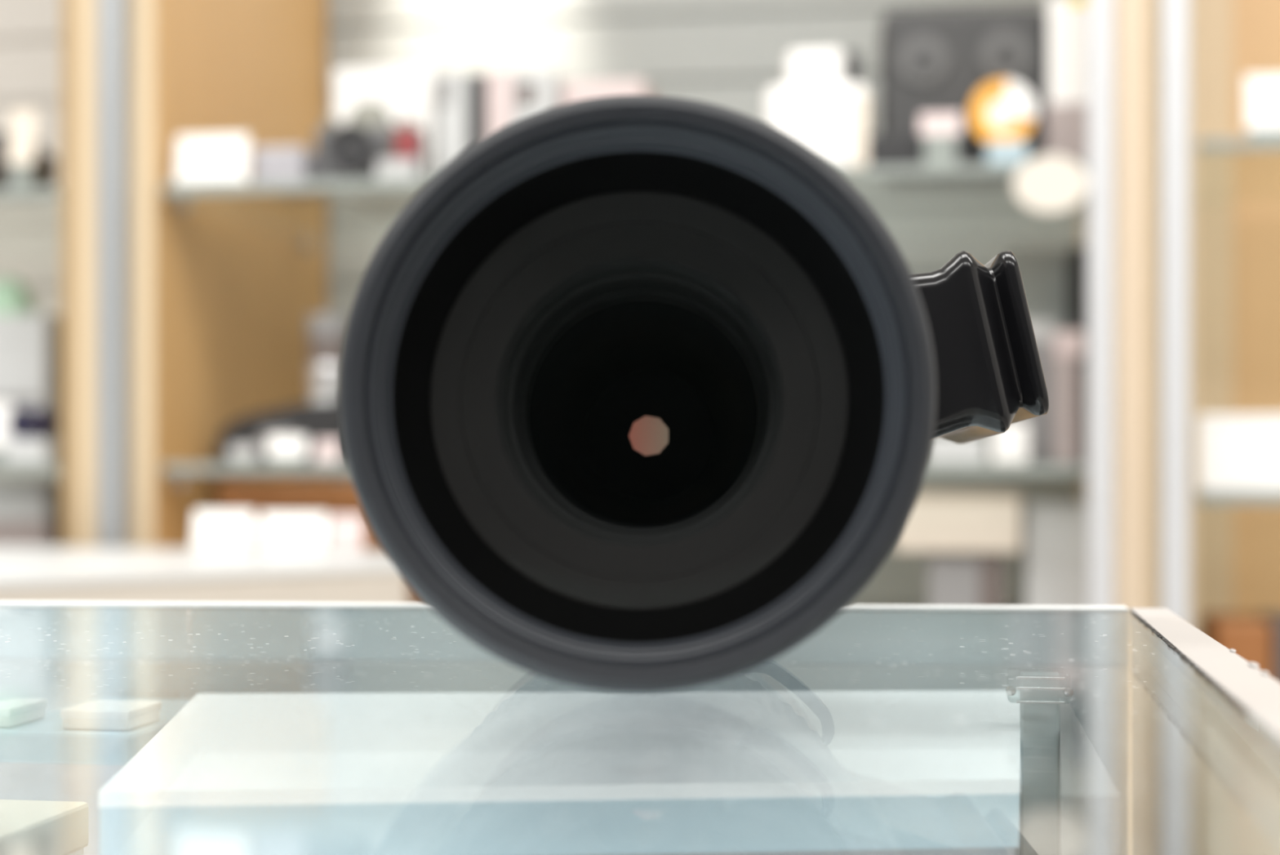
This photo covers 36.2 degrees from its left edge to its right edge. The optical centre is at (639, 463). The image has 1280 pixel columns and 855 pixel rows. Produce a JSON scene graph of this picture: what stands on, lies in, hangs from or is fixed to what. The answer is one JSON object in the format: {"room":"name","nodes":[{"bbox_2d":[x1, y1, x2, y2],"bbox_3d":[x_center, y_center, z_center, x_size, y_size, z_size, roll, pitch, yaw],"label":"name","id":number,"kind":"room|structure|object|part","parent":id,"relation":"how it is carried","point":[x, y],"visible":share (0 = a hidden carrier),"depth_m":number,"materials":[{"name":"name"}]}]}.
{"room":"electronics store","nodes":[
{"label":"electronics store","id":0,"kind":"room"},
{"bbox_2d":[327,0,1079,479],"bbox_3d":[0.195,-0.360,2.410,5.600,2.800,0.100,0,0,9],"label":"wall","id":1,"kind":"structure","parent":0,"point":[328,27],"depth_m":2.46,"materials":[{"name":"paint"}]},
{"bbox_3d":[-0.205,1.070,-0.017,5.600,0.060,5.100,0,0,9],"label":"floor","id":2,"kind":"structure","parent":0,"visible":0},
{"bbox_2d":[0,0,97,546],"bbox_3d":[-0.720,0.015,2.154,0.511,2.050,0.540,0,0,9],"label":"display cabinet","id":3,"kind":"object","parent":2,"relation":"on","point":[49,48],"visible":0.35,"depth_m":1.87,"materials":[{"name":"brown wood"}]},
{"bbox_2d":[0,402,11,463],"bbox_3d":[-0.633,-0.030,1.914,0.036,0.060,0.017,0,0,9],"label":"price card","id":4,"kind":"object","parent":3,"relation":"on","point":[5,407],"visible":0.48,"depth_m":1.91,"materials":[{"name":"white paper"}]},
{"bbox_2d":[7,110,37,187],"bbox_3d":[-0.602,-0.305,1.909,0.027,0.080,0.017,0,0,9],"label":"price card","id":5,"kind":"object","parent":3,"relation":"on","point":[23,123],"visible":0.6,"depth_m":1.91,"materials":[{"name":"white paper"}]},
{"bbox_2d":[0,131,56,202],"bbox_3d":[-0.647,-0.298,1.964,0.108,0.068,0.054,0,0,9],"label":"camera","id":6,"kind":"object","parent":3,"relation":"on","point":[45,162],"visible":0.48,"depth_m":1.95,"materials":[{"name":"black plastic"}]},
{"bbox_2d":[0,313,61,439],"bbox_3d":[-0.632,-0.075,2.040,0.085,0.152,0.121,0,0,9],"label":"carton","id":7,"kind":"object","parent":3,"relation":"on","point":[30,344],"visible":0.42,"depth_m":1.98,"materials":[{"name":"white cardboard"}]},
{"bbox_2d":[0,277,36,314],"bbox_3d":[-0.659,-0.172,2.035,0.060,0.042,0.061,0,0,9],"label":"cleaning cloth","id":8,"kind":"object","parent":7,"relation":"on","point":[15,298],"visible":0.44,"depth_m":2.02,"materials":[{"name":"green fabric"}]},
{"bbox_3d":[-0.642,-0.064,1.981,0.068,0.008,0.002,0,0,9],"label":"printed panel","id":9,"kind":"part","parent":7,"relation":"part of","materials":[{"name":"white cardboard"}]},
{"bbox_3d":[-0.700,-0.345,2.415,0.466,1.330,0.018,0,0,9],"label":"panel","id":10,"kind":"part","parent":3,"relation":"part of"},
{"bbox_2d":[4,439,61,463],"bbox_3d":[-0.588,-0.012,1.913,0.044,0.024,0.060,0,0,9],"label":"box","id":11,"kind":"object","parent":3,"relation":"on","point":[15,451],"visible":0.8,"depth_m":1.89,"materials":[{"name":"white cardboard"}]},
{"bbox_2d":[8,407,58,439],"bbox_3d":[-0.593,-0.039,1.916,0.030,0.030,0.052,0,0,9],"label":"lens","id":12,"kind":"object","parent":11,"relation":"on","point":[23,422],"visible":1,"depth_m":1.90,"materials":[{"name":"black plastic"}]},
{"bbox_3d":[-0.596,-0.039,1.897,0.019,0.019,0.004,0,0,9],"label":"glass","id":13,"kind":"part","parent":12,"relation":"part of","materials":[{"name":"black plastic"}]},
{"bbox_3d":[-0.501,0.015,2.117,0.023,2.050,0.506,0,0,9],"label":"panel","id":14,"kind":"part","parent":3,"relation":"part of","materials":[{"name":"brown wood"}]},
{"bbox_2d":[0,545,407,602],"bbox_3d":[-0.601,0.558,1.704,0.675,0.965,1.022,0,0,-29],"label":"countertop","id":15,"kind":"structure","parent":2,"relation":"on","point":[27,572],"depth_m":1.44,"materials":[{"name":"white laminate"}]},
{"bbox_2d":[0,480,61,546],"bbox_3d":[-0.618,0.159,1.997,0.097,0.283,0.141,0,0,9],"label":"carton","id":16,"kind":"object","parent":15,"relation":"on","point":[30,510],"visible":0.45,"depth_m":1.93,"materials":[{"name":"white cardboard"}]},
{"bbox_3d":[-0.618,0.038,1.997,0.097,0.040,0.141,0,0,9],"label":"lid","id":17,"kind":"part","parent":16,"relation":"part of","materials":[{"name":"white cardboard"}]},
{"bbox_2d":[191,510,254,551],"bbox_3d":[-0.356,0.058,1.673,0.054,0.035,0.017,0,0,9],"label":"price card","id":18,"kind":"object","parent":15,"relation":"on","point":[214,531],"visible":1,"depth_m":1.67,"materials":[{"name":"white paper"}]},
{"bbox_2d":[259,511,327,552],"bbox_3d":[-0.294,0.058,1.663,0.058,0.034,0.017,0,0,9],"label":"price card","id":19,"kind":"object","parent":15,"relation":"on","point":[280,531],"visible":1,"depth_m":1.66,"materials":[{"name":"white paper"}]},
{"bbox_2d":[217,480,423,602],"bbox_3d":[-0.320,0.159,2.009,0.163,0.282,0.201,0,0,9],"label":"case","id":20,"kind":"object","parent":15,"relation":"on","point":[329,496],"visible":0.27,"depth_m":1.91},
{"bbox_3d":[-0.320,0.038,2.009,0.163,0.040,0.201,0,0,9],"label":"lid","id":21,"kind":"part","parent":20,"relation":"part of","materials":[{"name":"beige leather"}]},
{"bbox_2d":[328,514,364,552],"bbox_3d":[-0.248,0.059,1.653,0.030,0.032,0.017,0,0,9],"label":"price card","id":22,"kind":"object","parent":15,"relation":"on","point":[345,531],"visible":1,"depth_m":1.65,"materials":[{"name":"white paper"}]},
{"bbox_2d":[97,0,1146,854],"bbox_3d":[0.010,0.015,2.022,0.954,2.050,0.563,0,0,9],"label":"display cabinet","id":23,"kind":"object","parent":2,"relation":"on","point":[207,292],"visible":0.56,"depth_m":2.01,"materials":[{"name":"brown wood"}]},
{"bbox_3d":[-0.493,0.015,1.834,0.023,2.050,0.028,0,0,9],"label":"corner post","id":24,"kind":"part","parent":23,"relation":"part of","materials":[{"name":"metal"}]},
{"bbox_2d":[174,133,248,183],"bbox_3d":[-0.407,-0.289,1.862,0.072,0.048,0.017,0,0,9],"label":"price card","id":25,"kind":"object","parent":23,"relation":"on","point":[200,158],"visible":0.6,"depth_m":1.86,"materials":[{"name":"white paper"}]},
{"bbox_3d":[-0.431,0.015,2.103,0.029,2.050,0.510,0,0,9],"label":"panel","id":26,"kind":"part","parent":23,"relation":"part of","materials":[{"name":"brown wood"}]},
{"bbox_2d":[227,444,258,463],"bbox_3d":[-0.383,-0.009,1.893,0.029,0.019,0.017,0,0,9],"label":"price card","id":27,"kind":"object","parent":23,"relation":"on","point":[238,453],"visible":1,"depth_m":1.89,"materials":[{"name":"white paper"}]},
{"bbox_2d":[215,397,346,463],"bbox_3d":[-0.352,-0.033,1.961,0.137,0.066,0.065,0,0,9],"label":"strap","id":28,"kind":"object","parent":23,"relation":"on","point":[315,420],"visible":0.63,"depth_m":1.93,"materials":[{"name":"black plastic"}]},
{"bbox_2d":[266,435,307,463],"bbox_3d":[-0.336,-0.013,1.865,0.038,0.026,0.017,0,0,9],"label":"price card","id":29,"kind":"object","parent":23,"relation":"on","point":[282,449],"visible":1,"depth_m":1.86,"materials":[{"name":"white paper"}]},
{"bbox_2d":[251,146,333,199],"bbox_3d":[-0.338,-0.283,1.911,0.053,0.037,0.100,0,0,9],"label":"box","id":30,"kind":"object","parent":23,"relation":"on","point":[291,163],"visible":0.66,"depth_m":1.86,"materials":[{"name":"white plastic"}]},
{"bbox_2d":[314,439,341,463],"bbox_3d":[-0.296,-0.011,1.859,0.025,0.023,0.017,0,0,9],"label":"price card","id":31,"kind":"object","parent":23,"relation":"on","point":[326,451],"visible":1,"depth_m":1.86,"materials":[{"name":"white paper"}]},
{"bbox_2d":[306,313,349,463],"bbox_3d":[-0.309,-0.074,1.946,0.044,0.148,0.044,0,0,9],"label":"lens","id":32,"kind":"object","parent":23,"relation":"on","point":[326,332],"visible":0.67,"depth_m":1.93,"materials":[{"name":"silver metal"}]},
{"bbox_2d":[306,313,349,337],"bbox_3d":[-0.309,-0.136,1.946,0.044,0.023,0.044,0,0,9],"label":"hood","id":33,"kind":"object","parent":32,"relation":"attached to","point":[318,325],"depth_m":1.93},
{"bbox_2d":[315,101,426,180],"bbox_3d":[-0.259,-0.305,1.870,0.105,0.080,0.054,0,0,9],"label":"camera","id":34,"kind":"object","parent":23,"relation":"on","point":[353,149],"visible":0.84,"depth_m":1.85,"materials":[{"name":"grey plastic"}]},
{"bbox_3d":[-0.273,-0.295,1.853,0.035,0.035,0.002,0,0,9],"label":"glass","id":35,"kind":"part","parent":34,"relation":"part of","materials":[{"name":"black plastic"}]},
{"bbox_3d":[-0.220,-0.301,1.850,0.020,0.032,0.021,0,0,9],"label":"red panel","id":36,"kind":"part","parent":34,"relation":"part of","materials":[{"name":"plastic"}]},
{"bbox_2d":[333,65,439,214],"bbox_3d":[-0.243,-0.329,2.006,0.103,0.128,0.141,0,0,9],"label":"carton","id":37,"kind":"object","parent":23,"relation":"on","point":[405,91],"visible":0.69,"depth_m":1.94,"materials":[{"name":"white cardboard"}]},
{"bbox_3d":[-0.243,-0.383,2.006,0.103,0.019,0.141,0,0,9],"label":"lid","id":38,"kind":"part","parent":37,"relation":"part of","materials":[{"name":"white cardboard"}]},
{"bbox_2d":[376,158,417,178],"bbox_3d":[-0.227,-0.275,1.831,0.038,0.020,0.017,0,0,9],"label":"price card","id":39,"kind":"object","parent":23,"relation":"on","point":[386,168],"visible":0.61,"depth_m":1.83,"materials":[{"name":"white paper"}]},
{"bbox_2d":[437,71,469,171],"bbox_3d":[-0.175,-0.324,1.954,0.030,0.118,0.101,0,0,9],"label":"box","id":40,"kind":"object","parent":23,"relation":"on","point":[452,86],"visible":0.46,"depth_m":1.91,"materials":[{"name":"white cardboard"}]},
{"bbox_3d":[-0.189,-0.363,1.906,0.012,0.028,0.002,0,0,9],"label":"printed panel","id":41,"kind":"part","parent":40,"relation":"part of","materials":[{"name":"white cardboard"}]},
{"bbox_2d":[468,73,487,146],"bbox_3d":[-0.150,-0.322,1.950,0.018,0.114,0.100,0,0,9],"label":"box","id":42,"kind":"object","parent":23,"relation":"on","point":[477,83],"visible":0.26,"depth_m":1.90,"materials":[{"name":"grey cardboard"}]},
{"bbox_2d":[487,70,514,134],"bbox_3d":[-0.128,-0.323,1.947,0.025,0.117,0.100,0,0,9],"label":"box","id":43,"kind":"object","parent":23,"relation":"on","point":[500,83],"visible":0.34,"depth_m":1.90,"materials":[{"name":"cardboard"}]},
{"bbox_2d":[514,69,565,120],"bbox_3d":[-0.095,-0.323,1.941,0.039,0.116,0.101,0,0,9],"label":"box","id":44,"kind":"object","parent":23,"relation":"on","point":[535,91],"visible":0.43,"depth_m":1.89,"materials":[{"name":"white cardboard"}]},
{"bbox_3d":[-0.109,-0.357,1.893,0.017,0.023,0.002,0,0,9],"label":"printed panel","id":45,"kind":"part","parent":44,"relation":"part of","materials":[{"name":"grey cardboard"}]},
{"bbox_2d":[560,80,654,104],"bbox_3d":[-0.029,-0.318,1.951,0.082,0.107,0.101,0,0,9],"label":"carton","id":46,"kind":"object","parent":23,"relation":"on","point":[570,91],"visible":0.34,"depth_m":1.90,"materials":[{"name":"cardboard"}]},
{"bbox_2d":[167,195,1086,236],"bbox_3d":[0.019,-0.260,2.031,0.875,0.010,0.490,0,0,9],"label":"shelf","id":47,"kind":"object","parent":23,"relation":"attached to","point":[232,215],"depth_m":2.21,"materials":[{"name":"clear glass"}]},
{"bbox_3d":[0.062,-0.345,2.289,0.883,1.330,0.018,0,0,9],"label":"panel","id":48,"kind":"part","parent":23,"relation":"part of","materials":[{"name":"white"}]},
{"bbox_2d":[764,48,871,182],"bbox_3d":[0.166,-0.323,1.817,0.095,0.116,0.081,0,0,9],"label":"bottle","id":49,"kind":"object","parent":23,"relation":"on","point":[824,105],"visible":0.87,"depth_m":1.78,"materials":[{"name":"white plastic"}]},
{"bbox_2d":[867,132,975,167],"bbox_3d":[0.254,-0.281,1.767,0.096,0.032,0.014,0,0,9],"label":"tray","id":50,"kind":"object","parent":23,"relation":"on","point":[893,149],"visible":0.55,"depth_m":1.76,"materials":[{"name":"black plastic"}]},
{"bbox_2d":[920,112,961,165],"bbox_3d":[0.269,-0.289,1.749,0.036,0.048,0.017,0,0,9],"label":"jar","id":51,"kind":"object","parent":23,"relation":"on","point":[940,131],"visible":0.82,"depth_m":1.74,"materials":[{"name":"paper"}]},
{"bbox_2d":[928,438,985,463],"bbox_3d":[0.291,-0.012,1.802,0.052,0.025,0.080,0,0,9],"label":"box","id":52,"kind":"object","parent":23,"relation":"on","point":[943,451],"visible":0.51,"depth_m":1.76,"materials":[{"name":"white cardboard"}]},
{"bbox_2d":[878,8,1047,188],"bbox_3d":[0.300,-0.343,1.827,0.152,0.157,0.118,0,0,5],"label":"speaker","id":53,"kind":"object","parent":23,"relation":"on","point":[930,61],"visible":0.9,"depth_m":1.78,"materials":[{"name":"black plastic"}]},
{"bbox_2d":[927,551,1003,604],"bbox_3d":[0.308,0.190,1.854,0.069,0.220,0.141,0,0,9],"label":"crate","id":54,"kind":"object","parent":23,"relation":"on","point":[953,578],"visible":0.22,"depth_m":1.79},
{"bbox_2d":[893,489,1022,552],"bbox_3d":[0.301,0.053,1.856,0.116,0.054,0.161,0,0,9],"label":"carton","id":55,"kind":"object","parent":54,"relation":"on","point":[940,520],"visible":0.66,"depth_m":1.78,"materials":[{"name":"beige cardboard"}]},
{"bbox_3d":[0.301,0.031,1.856,0.116,0.008,0.161,0,0,9],"label":"lid","id":56,"kind":"part","parent":55,"relation":"part of","materials":[{"name":"beige cardboard"}]},
{"bbox_3d":[0.320,0.190,1.782,0.021,0.206,0.002,0,0,9],"label":"printed panel","id":57,"kind":"part","parent":54,"relation":"part of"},
{"bbox_2d":[969,80,1035,164],"bbox_3d":[0.324,-0.303,1.746,0.058,0.076,0.022,0,0,9],"label":"globe","id":58,"kind":"object","parent":23,"relation":"on","point":[1002,113],"visible":0.95,"depth_m":1.74,"materials":[{"name":"orange plastic"}]},
{"bbox_2d":[991,422,1028,463],"bbox_3d":[0.335,-0.018,1.774,0.033,0.036,0.050,0,0,9],"label":"box","id":59,"kind":"object","parent":23,"relation":"on","point":[1011,446],"visible":0.75,"depth_m":1.75,"materials":[{"name":"white cardboard"}]},
{"bbox_2d":[1017,320,1054,463],"bbox_3d":[0.371,-0.066,1.859,0.042,0.133,0.091,0,0,9],"label":"carton","id":60,"kind":"object","parent":23,"relation":"on","point":[1041,427],"visible":0.44,"depth_m":1.81,"materials":[{"name":"white cardboard"}]},
{"bbox_3d":[0.371,-0.123,1.859,0.042,0.019,0.091,0,0,9],"label":"lid","id":61,"kind":"part","parent":60,"relation":"part of","materials":[{"name":"white cardboard"}]},
{"bbox_2d":[1005,247,1069,463],"bbox_3d":[0.401,-0.106,1.981,0.062,0.213,0.101,0,0,9],"label":"carton","id":62,"kind":"object","parent":23,"relation":"on","point":[1043,271],"visible":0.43,"depth_m":1.93,"materials":[{"name":"grey cardboard"}]},
{"bbox_3d":[0.401,-0.198,1.981,0.062,0.030,0.101,0,0,9],"label":"lid","id":63,"kind":"part","parent":62,"relation":"part of","materials":[{"name":"grey cardboard"}]},
{"bbox_2d":[1012,154,1088,213],"bbox_3d":[0.356,-0.242,1.699,0.065,0.053,0.072,0,0,9],"label":"lamp","id":64,"kind":"object","parent":23,"relation":"attached to","point":[1045,184],"visible":1,"depth_m":1.67,"materials":[{"name":"white glass"}]},
{"bbox_2d":[1021,500,1086,605],"bbox_3d":[0.392,0.168,1.851,0.060,0.264,0.141,0,0,9],"label":"carton","id":65,"kind":"object","parent":23,"relation":"on","point":[1054,532],"visible":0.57,"depth_m":1.78,"materials":[{"name":"white cardboard"}]},
{"bbox_3d":[0.392,0.055,1.851,0.060,0.038,0.141,0,0,9],"label":"lid","id":66,"kind":"part","parent":65,"relation":"part of","materials":[{"name":"white cardboard"}]},
{"bbox_2d":[1053,356,1075,463],"bbox_3d":[0.389,-0.047,1.796,0.017,0.096,0.090,0,0,9],"label":"carton","id":67,"kind":"object","parent":23,"relation":"on","point":[1064,368],"visible":0.88,"depth_m":1.75,"materials":[{"name":"cardboard"}]},
{"bbox_2d":[1052,330,1084,360],"bbox_3d":[0.390,-0.107,1.785,0.026,0.024,0.070,0,0,9],"label":"carton","id":68,"kind":"object","parent":67,"relation":"on","point":[1065,344],"visible":0.97,"depth_m":1.75,"materials":[{"name":"pink cardboard"}]},
{"bbox_2d":[1044,103,1086,161],"bbox_3d":[0.392,-0.293,1.810,0.038,0.057,0.120,0,0,9],"label":"carton","id":69,"kind":"object","parent":23,"relation":"on","point":[1064,125],"visible":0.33,"depth_m":1.75,"materials":[{"name":"cardboard"}]},
{"bbox_2d":[1045,0,1086,104],"bbox_3d":[0.396,-0.371,1.805,0.041,0.098,0.102,0,0,9],"label":"carton","id":70,"kind":"object","parent":69,"relation":"on","point":[1066,19],"visible":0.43,"depth_m":1.76,"materials":[{"name":"white cardboard"}]},
{"bbox_2d":[1067,246,1086,365],"bbox_3d":[0.428,-0.103,1.916,0.015,0.207,0.100,0,0,9],"label":"case","id":71,"kind":"object","parent":23,"relation":"on","point":[1077,257],"visible":0.41,"depth_m":1.87,"materials":[{"name":"black plastic"}]},
{"bbox_2d":[1074,364,1086,463],"bbox_3d":[0.402,-0.044,1.783,0.010,0.089,0.060,0,0,9],"label":"box","id":72,"kind":"object","parent":23,"relation":"on","point":[1081,369],"visible":0.72,"depth_m":1.75,"materials":[{"name":"grey cardboard"}]},
{"bbox_3d":[0.397,0.015,1.687,0.022,2.050,0.028,0,0,9],"label":"corner post","id":73,"kind":"part","parent":23,"relation":"part of","materials":[{"name":"silver metal"}]},
{"bbox_3d":[0.468,0.015,1.955,0.029,2.050,0.510,0,0,9],"label":"panel","id":74,"kind":"part","parent":23,"relation":"part of","materials":[{"name":"brown wood"}]},
{"bbox_2d":[0,600,1279,854],"bbox_3d":[-0.386,0.540,0.396,1.010,1.001,0.471,0,0,9],"label":"display case","id":75,"kind":"object","parent":2,"relation":"on","point":[1206,717],"visible":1,"depth_m":0.54,"materials":[{"name":"clear glass"}]},
{"bbox_2d":[0,799,88,854],"bbox_3d":[-0.140,0.272,0.408,0.029,0.396,0.051,0,0,9],"label":"carton","id":76,"kind":"object","parent":75,"relation":"in","point":[25,828],"visible":1,"depth_m":0.41,"materials":[{"name":"beige cardboard"}]},
{"bbox_2d":[0,697,191,854],"bbox_3d":[-0.139,0.268,0.517,0.040,0.404,0.071,0,0,9],"label":"shelf","id":77,"kind":"object","parent":75,"relation":"in","point":[89,754],"visible":0.39,"depth_m":0.48,"materials":[{"name":"white cardboard"}]},
{"bbox_2d":[0,697,47,728],"bbox_3d":[-0.161,0.064,0.500,0.010,0.005,0.021,0,0,9],"label":"box","id":78,"kind":"object","parent":77,"relation":"on","point":[33,708],"visible":1,"depth_m":0.50,"materials":[{"name":"white cardboard"}]},
{"bbox_3d":[-0.161,0.062,0.500,0.010,0.002,0.021,0,0,9],"label":"lid","id":79,"kind":"part","parent":78,"relation":"part of","materials":[{"name":"white cardboard"}]},
{"bbox_3d":[-0.139,0.070,0.517,0.040,0.008,0.071,0,0,9],"label":"lid","id":80,"kind":"part","parent":77,"relation":"part of","materials":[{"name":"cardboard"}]},
{"bbox_2d":[60,699,161,730],"bbox_3d":[-0.134,0.064,0.495,0.018,0.005,0.021,0,0,9],"label":"box","id":81,"kind":"object","parent":77,"relation":"on","point":[95,714],"visible":0.98,"depth_m":0.49,"materials":[{"name":"beige cardboard"}]},
{"bbox_3d":[-0.134,0.062,0.495,0.018,0.002,0.021,0,0,9],"label":"lid","id":82,"kind":"part","parent":81,"relation":"part of","materials":[{"name":"beige cardboard"}]},
{"bbox_2d":[98,689,1020,854],"bbox_3d":[-0.005,0.266,0.451,0.223,0.408,0.158,0,0,-2],"label":"display riser","id":83,"kind":"object","parent":75,"relation":"in","point":[608,811],"visible":0.9,"depth_m":0.39,"materials":[{"name":"white plastic"}]},
{"bbox_2d":[338,94,1048,692],"bbox_3d":[0.022,-0.012,0.447,0.144,0.106,0.219,0,0,2],"label":"telephoto lens","id":84,"kind":"object","parent":75,"relation":"on","point":[582,271],"visible":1,"depth_m":0.36,"materials":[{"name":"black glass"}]},
{"bbox_2d":[392,151,884,642],"bbox_3d":[0.000,-0.012,0.358,0.092,0.092,0.010,0,-2,1],"label":"lens element","id":85,"kind":"object","parent":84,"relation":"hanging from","point":[536,225],"depth_m":0.36,"materials":[{"name":"black glass"}]},
{"bbox_2d":[1005,669,1073,854],"bbox_3d":[0.094,0.259,0.460,0.016,0.422,0.014,0,0,9],"label":"post","id":86,"kind":"object","parent":75,"relation":"in","point":[1039,795],"visible":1,"depth_m":0.46,"materials":[{"name":"silver metal"}]},
{"bbox_2d":[1060,691,1119,854],"bbox_3d":[0.098,0.266,0.448,0.011,0.408,0.170,0,0,9],"label":"block","id":87,"kind":"object","parent":75,"relation":"in","point":[1090,799],"visible":1,"depth_m":0.36,"materials":[{"name":"white"}]},
{"bbox_3d":[0.103,0.542,0.314,0.009,0.996,0.453,0,0,9],"label":"panel","id":88,"kind":"part","parent":75,"relation":"part of","materials":[{"name":"beige laminate"}]},
{"bbox_2d":[1146,0,1279,630],"bbox_3d":[0.668,0.015,1.861,0.397,2.050,0.460,0,0,9],"label":"display cabinet","id":89,"kind":"object","parent":2,"relation":"on","point":[1213,189],"visible":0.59,"depth_m":2.07,"materials":[{"name":"brown wood"}]},
{"bbox_3d":[0.458,0.015,1.677,0.023,2.050,0.028,0,0,9],"label":"corner post","id":90,"kind":"part","parent":89,"relation":"part of","materials":[{"name":"silver metal"}]},
{"bbox_3d":[0.511,0.015,1.897,0.006,2.050,0.410,0,0,9],"label":"panel","id":91,"kind":"part","parent":89,"relation":"part of","materials":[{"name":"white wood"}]},
{"bbox_2d":[1200,612,1271,676],"bbox_3d":[0.546,0.221,1.795,0.048,0.159,0.120,0,0,9],"label":"case","id":92,"kind":"object","parent":89,"relation":"on","point":[1250,635],"visible":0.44,"depth_m":1.74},
{"bbox_2d":[1195,414,1279,492],"bbox_3d":[0.545,-0.009,1.751,0.103,0.068,0.101,0,0,9],"label":"carton","id":93,"kind":"object","parent":89,"relation":"on","point":[1234,453],"visible":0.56,"depth_m":1.70,"materials":[{"name":"white cardboard"}]},
{"bbox_3d":[0.545,-0.037,1.751,0.103,0.010,0.101,0,0,9],"label":"lid","id":94,"kind":"part","parent":93,"relation":"part of","materials":[{"name":"white cardboard"}]},
{"bbox_3d":[0.725,0.015,2.077,0.356,2.050,0.015,0,0,9],"label":"panel","id":95,"kind":"part","parent":89,"relation":"part of","materials":[{"name":"brown wood"}]},
{"bbox_2d":[1244,74,1279,137],"bbox_3d":[0.549,-0.310,1.704,0.043,0.057,0.017,0,0,9],"label":"carton","id":96,"kind":"object","parent":89,"relation":"on","point":[1262,92],"visible":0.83,"depth_m":1.70,"materials":[{"name":"white cardboard"}]},
{"bbox_2d":[1256,611,1279,681],"bbox_3d":[0.595,0.220,1.787,0.045,0.161,0.120,0,0,9],"label":"carton","id":97,"kind":"object","parent":89,"relation":"on","point":[1272,617],"visible":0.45,"depth_m":1.74,"materials":[{"name":"brown cardboard"}]}
]}

